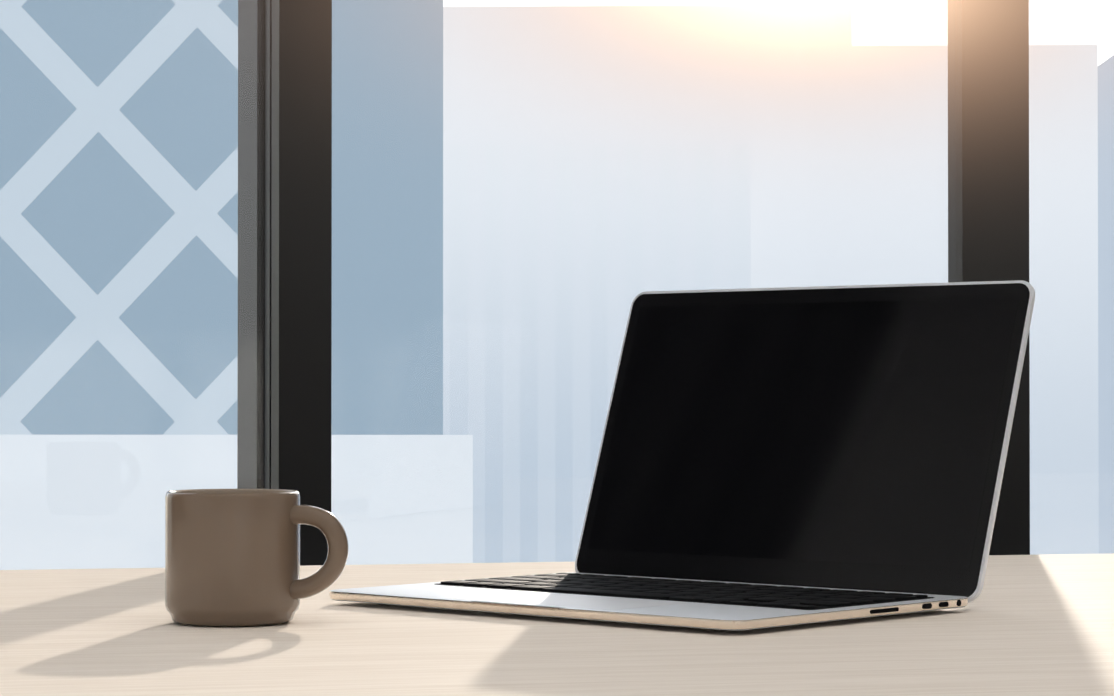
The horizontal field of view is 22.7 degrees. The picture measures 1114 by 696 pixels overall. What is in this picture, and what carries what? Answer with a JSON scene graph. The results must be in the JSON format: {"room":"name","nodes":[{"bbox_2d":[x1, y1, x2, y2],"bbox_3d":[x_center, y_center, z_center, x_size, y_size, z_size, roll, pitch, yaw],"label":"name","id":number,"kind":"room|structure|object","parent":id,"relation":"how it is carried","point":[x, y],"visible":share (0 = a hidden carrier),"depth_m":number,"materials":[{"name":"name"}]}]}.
{"room":"office","nodes":[
{"label":"office","id":0,"kind":"room"},
{"bbox_3d":[0.860,0.917,-0.803,7.900,0.120,6.410,0,-1,-13],"label":"floor","id":1,"kind":"structure","parent":0,"visible":0},
{"bbox_2d":[0,553,1113,695],"bbox_3d":[0.206,0.515,1.334,3.000,0.740,1.400,0,-1,-13],"label":"table","id":2,"kind":"object","parent":1,"relation":"on","point":[1031,625],"visible":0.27,"depth_m":1.35,"materials":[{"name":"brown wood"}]},
{"bbox_2d":[165,489,347,625],"bbox_3d":[-0.160,0.112,1.490,0.101,0.070,0.072,0,-1,16],"label":"mug","id":3,"kind":"object","parent":2,"relation":"on","point":[232,557],"visible":1,"depth_m":1.46,"materials":[{"name":"brown ceramic"}]},
{"bbox_2d":[329,280,1034,629],"bbox_3d":[0.072,0.054,1.616,0.309,0.188,0.281,-1,-1,42],"label":"laptop","id":4,"kind":"object","parent":2,"relation":"on","point":[776,457],"visible":1,"depth_m":1.67,"materials":[{"name":"silver metal"}]},
{"bbox_3d":[0.151,-0.703,2.241,7.500,3.200,0.200,0,-1,-13],"label":"wall","id":5,"kind":"structure","parent":0,"visible":0},
{"bbox_2d":[264,0,1029,565],"bbox_3d":[0.059,-0.628,2.193,6.780,2.850,0.130,0,-1,-13],"label":"window","id":6,"kind":"structure","parent":5,"relation":"in","point":[807,30],"depth_m":2.17,"materials":[{"name":"black metal"}]},
{"bbox_2d":[237,0,264,488],"bbox_3d":[-0.232,-0.627,2.258,0.038,2.730,0.130,0,-1,-13],"label":"window frame","id":7,"kind":"structure","parent":6,"relation":"attached to","point":[249,249],"depth_m":2.16,"materials":[{"name":"metal"}]},
{"bbox_2d":[0,0,1113,569],"bbox_3d":[0.053,-0.628,2.217,6.680,2.730,0.008,0,-1,-13],"label":"window panel","id":8,"kind":"object","parent":6,"relation":"attached to","point":[908,52],"depth_m":2.20,"materials":[{"name":"clear glass"}]},
{"label":"outside","id":9,"kind":"structure","parent":0,"visible":0},
{"bbox_2d":[0,0,442,434],"bbox_3d":[-8.625,-13.585,41.546,13.690,90.000,2.670,0,-1,2],"label":"tower","id":10,"kind":"structure","parent":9,"point":[13,315],"depth_m":40.07,"materials":[{"name":"blue glass"}]},
{"bbox_2d":[0,435,472,569],"bbox_3d":[-7.736,21.252,35.891,13.055,40.183,4.000,0,-1,2],"label":"podium","id":11,"kind":"object","parent":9,"point":[71,510],"depth_m":34.06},
{"bbox_2d":[443,6,764,562],"bbox_3d":[2.007,20.647,101.630,15.776,63.127,26.000,0,-1,2],"label":"block","id":12,"kind":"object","parent":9,"point":[562,460],"depth_m":89.92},
{"bbox_2d":[751,45,1113,554],"bbox_3d":[23.541,16.890,81.366,35.059,50.108,25.250,0,-1,2],"label":"block","id":13,"kind":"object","parent":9,"point":[1098,429],"depth_m":75.63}
]}

